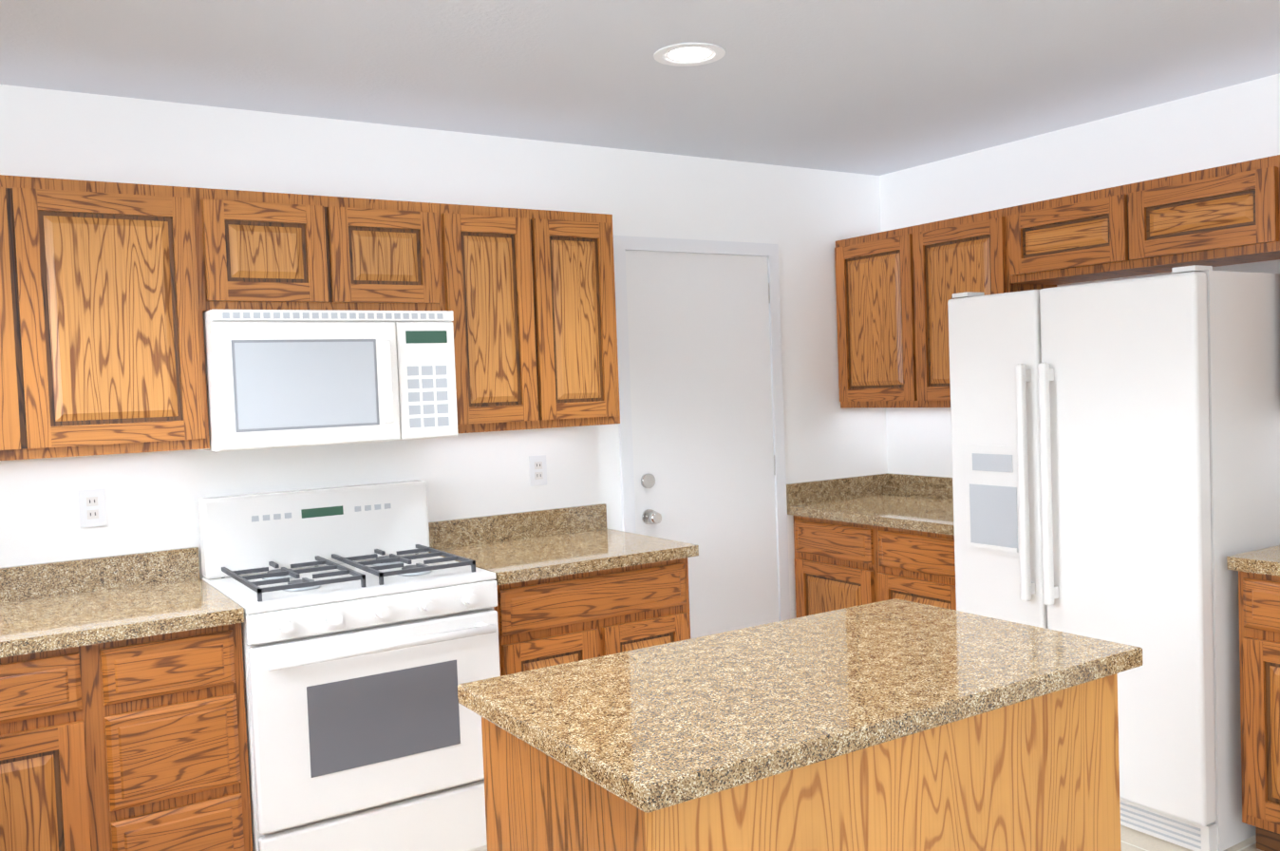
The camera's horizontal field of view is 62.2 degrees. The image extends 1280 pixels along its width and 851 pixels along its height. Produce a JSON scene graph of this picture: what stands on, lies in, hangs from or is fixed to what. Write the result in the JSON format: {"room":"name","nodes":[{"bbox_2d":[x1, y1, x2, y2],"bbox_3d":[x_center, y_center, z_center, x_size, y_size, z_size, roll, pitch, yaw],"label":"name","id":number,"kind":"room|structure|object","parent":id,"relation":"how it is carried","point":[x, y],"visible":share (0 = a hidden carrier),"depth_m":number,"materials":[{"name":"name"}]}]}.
{"room":"kitchen","nodes":[
{"label":"kitchen","id":0,"kind":"room"},
{"bbox_2d":[0,73,1279,619],"bbox_3d":[1.154,0.176,0.965,4.840,2.440,7.240,-4,3,-33],"label":"wall","id":1,"kind":"structure","parent":0,"point":[805,219],"depth_m":3.97,"materials":[{"name":"white paint"}]},
{"bbox_2d":[0,174,60,460],"bbox_3d":[-1.993,-0.285,2.907,0.609,0.780,0.316,-4,3,-33],"label":"upper cabinet","id":2,"kind":"object","parent":1,"relation":"attached to","point":[28,397],"depth_m":2.92,"materials":[{"name":"brown wood"}]},
{"bbox_2d":[77,488,106,527],"bbox_3d":[-1.699,0.256,3.289,0.072,0.116,0.007,-4,3,-33],"label":"electrical outlet","id":3,"kind":"object","parent":1,"relation":"attached to","point":[92,506],"visible":1,"depth_m":3.29,"materials":[{"name":"white plastic"}]},
{"bbox_2d":[41,177,209,456],"bbox_3d":[-1.616,-0.308,3.148,0.550,0.780,0.316,-4,3,-33],"label":"upper cabinet","id":4,"kind":"object","parent":1,"relation":"attached to","point":[110,292],"depth_m":3.05,"materials":[{"name":"brown wood"}]},
{"bbox_2d":[205,188,357,310],"bbox_3d":[-1.205,-0.540,3.410,0.448,0.367,0.316,-4,3,-33],"label":"upper cabinet","id":5,"kind":"object","parent":1,"relation":"attached to","point":[268,251],"depth_m":3.28,"materials":[{"name":"brown wood"}]},
{"bbox_2d":[202,309,457,451],"bbox_3d":[-1.025,-0.152,3.461,0.756,0.417,0.431,-4,3,-33],"label":"microwave","id":6,"kind":"object","parent":5,"relation":"attached to","point":[284,378],"visible":1,"depth_m":3.27,"materials":[{"name":"white"}]},
{"bbox_2d":[353,197,451,310],"bbox_3d":[-0.939,-0.556,3.580,0.449,0.367,0.316,-4,3,-33],"label":"upper cabinet","id":7,"kind":"object","parent":1,"relation":"attached to","point":[403,246],"depth_m":3.50,"materials":[{"name":"brown wood"}]},
{"bbox_2d":[444,203,562,432],"bbox_3d":[-0.570,-0.373,3.819,0.409,0.780,0.316,-4,3,-33],"label":"upper cabinet","id":8,"kind":"object","parent":1,"relation":"attached to","point":[503,282],"depth_m":3.70,"materials":[{"name":"brown wood"}]},
{"bbox_2d":[528,454,546,486],"bbox_3d":[-0.396,0.175,4.125,0.072,0.116,0.007,-4,3,-33],"label":"electrical outlet","id":9,"kind":"object","parent":1,"relation":"attached to","point":[537,464],"visible":1,"depth_m":4.12,"materials":[{"name":"white plastic"}]},
{"bbox_2d":[554,210,620,427],"bbox_3d":[-0.336,-0.387,3.969,0.409,0.780,0.316,-4,3,-33],"label":"upper cabinet","id":10,"kind":"object","parent":1,"relation":"attached to","point":[584,261],"depth_m":3.88,"materials":[{"name":"brown wood"}]},
{"bbox_2d":[613,235,790,638],"bbox_3d":[0.306,0.251,4.536,0.865,2.085,0.075,-4,3,-33],"label":"door","id":11,"kind":"structure","parent":1,"relation":"in","point":[702,446],"depth_m":4.56,"materials":[{"name":"white wood"}]},
{"bbox_2d":[834,229,899,407],"bbox_3d":[1.193,-0.476,4.810,0.316,0.780,0.550,-4,3,-33],"label":"upper cabinet","id":12,"kind":"object","parent":1,"relation":"attached to","point":[868,346],"depth_m":4.78,"materials":[{"name":"brown wood"}]},
{"bbox_2d":[895,207,1046,407],"bbox_3d":[1.419,-0.471,4.459,0.316,0.780,0.549,-4,3,-33],"label":"upper cabinet","id":13,"kind":"object","parent":1,"relation":"attached to","point":[895,289],"depth_m":4.45,"materials":[{"name":"brown wood"}]},
{"bbox_2d":[1005,189,1127,287],"bbox_3d":[1.713,-0.707,3.977,0.316,0.295,0.576,-4,3,-33],"label":"upper cabinet","id":14,"kind":"object","parent":1,"relation":"attached to","point":[1050,243],"depth_m":3.96,"materials":[{"name":"brown wood"}]},
{"bbox_2d":[1100,154,1279,276],"bbox_3d":[1.953,-0.702,3.603,0.316,0.295,0.576,-4,3,-33],"label":"upper cabinet","id":15,"kind":"object","parent":1,"relation":"attached to","point":[1230,214],"depth_m":3.52,"materials":[{"name":"brown wood"}]},
{"bbox_2d":[1271,253,1279,260],"bbox_3d":[2.311,-0.447,3.069,0.316,0.790,0.715,-4,3,-33],"label":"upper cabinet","id":16,"kind":"object","parent":1,"relation":"attached to","point":[1274,256],"depth_m":3.49,"materials":[{"name":"brown wood"}]},
{"bbox_2d":[0,0,1279,175],"bbox_3d":[1.107,-1.072,0.918,4.840,0.060,7.240,-4,3,-33],"label":"ceiling","id":17,"kind":"structure","parent":0,"point":[876,87],"depth_m":3.19,"materials":[{"name":"paint"}]},
{"bbox_2d":[653,42,725,66],"bbox_3d":[0.145,-1.086,3.105,0.210,0.004,0.210,-4,3,-33],"label":"recessed light","id":18,"kind":"object","parent":17,"relation":"in","point":[686,54],"visible":1,"depth_m":3.10,"materials":[{"name":"white"}]},
{"bbox_2d":[1120,824,1262,850],"bbox_3d":[1.201,1.424,1.012,4.840,0.060,7.240,-4,3,-33],"label":"floor","id":19,"kind":"structure","parent":0,"point":[1132,839],"depth_m":3.27,"materials":[{"name":"tile"}]},
{"bbox_2d":[0,643,110,850],"bbox_3d":[-1.762,1.002,2.887,0.458,0.864,0.630,-4,3,-33],"label":"base cabinet","id":20,"kind":"object","parent":19,"relation":"on","point":[53,780],"depth_m":2.69,"materials":[{"name":"brown wood"}]},
{"bbox_2d":[98,622,252,850],"bbox_3d":[-1.411,0.980,3.112,0.377,0.864,0.630,-4,3,-33],"label":"base cabinet","id":21,"kind":"object","parent":19,"relation":"on","point":[139,743],"depth_m":2.85,"materials":[{"name":"brown wood"}]},
{"bbox_2d":[0,546,244,658],"bbox_3d":[-1.591,0.489,2.967,0.784,0.139,0.667,-4,3,-33],"label":"countertop","id":22,"kind":"structure","parent":21,"relation":"on","point":[52,606],"depth_m":2.74,"materials":[{"name":"stone"}]},
{"bbox_2d":[198,479,500,850],"bbox_3d":[-0.907,0.801,3.368,0.754,1.165,0.705,-4,3,-33],"label":"range","id":23,"kind":"object","parent":19,"relation":"on","point":[369,630],"visible":0.98,"depth_m":3.16,"materials":[{"name":"white enameled metal"},{"name":"dark glass"},{"name":"cast iron"}]},
{"bbox_2d":[493,557,690,676],"bbox_3d":[-0.290,0.911,3.830,0.757,0.865,0.629,-4,3,-33],"label":"base cabinet","id":24,"kind":"object","parent":19,"relation":"on","point":[552,621],"visible":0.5,"depth_m":3.54,"materials":[{"name":"brown wood"}]},
{"bbox_2d":[428,503,698,584],"bbox_3d":[-0.296,0.408,3.809,0.777,0.139,0.647,-4,3,-33],"label":"countertop","id":25,"kind":"structure","parent":24,"relation":"on","point":[521,546],"depth_m":3.88,"materials":[{"name":"stone"}]},
{"bbox_2d":[481,673,1121,850],"bbox_3d":[0.342,0.951,2.148,1.152,0.865,0.634,-4,3,-33],"label":"kitchen island","id":26,"kind":"object","parent":19,"relation":"on","point":[1041,773],"visible":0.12,"depth_m":1.90,"materials":[{"name":"brown wood"}]},
{"bbox_2d":[457,598,1143,812],"bbox_3d":[0.333,0.498,2.119,1.210,0.039,0.680,-4,3,-33],"label":"island countertop","id":27,"kind":"structure","parent":26,"relation":"on","point":[648,729],"depth_m":1.96,"materials":[{"name":"stone"}]},
{"bbox_2d":[793,515,956,617],"bbox_3d":[1.231,0.825,4.587,0.629,0.865,0.997,-4,3,-33],"label":"base cabinet","id":28,"kind":"object","parent":19,"relation":"on","point":[838,565],"visible":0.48,"depth_m":4.43,"materials":[{"name":"brown wood"}]},
{"bbox_2d":[786,472,954,535],"bbox_3d":[1.207,0.323,4.559,0.647,0.139,1.007,-4,3,-33],"label":"countertop","id":29,"kind":"structure","parent":28,"relation":"on","point":[919,502],"depth_m":4.81,"materials":[{"name":"stone"}]},
{"bbox_2d":[947,264,1279,850],"bbox_3d":[1.685,0.392,3.680,0.796,1.765,0.920,-4,3,-33],"label":"refrigerator","id":30,"kind":"object","parent":19,"relation":"on","point":[1116,458],"visible":0.83,"depth_m":3.29,"materials":[{"name":"white metal"}]},
{"bbox_2d":[1238,570,1279,850],"bbox_3d":[2.213,0.846,3.057,0.626,0.864,0.640,-4,3,-33],"label":"base cabinet","id":31,"kind":"object","parent":19,"relation":"on","point":[1259,625],"visible":1,"depth_m":3.09,"materials":[{"name":"brown wood"}]},
{"bbox_2d":[1226,545,1279,576],"bbox_3d":[2.358,0.343,2.764,0.647,0.149,1.297,-4,3,-33],"label":"countertop","id":32,"kind":"structure","parent":31,"relation":"on","point":[1265,561],"depth_m":3.10,"materials":[{"name":"stone"}]}
]}

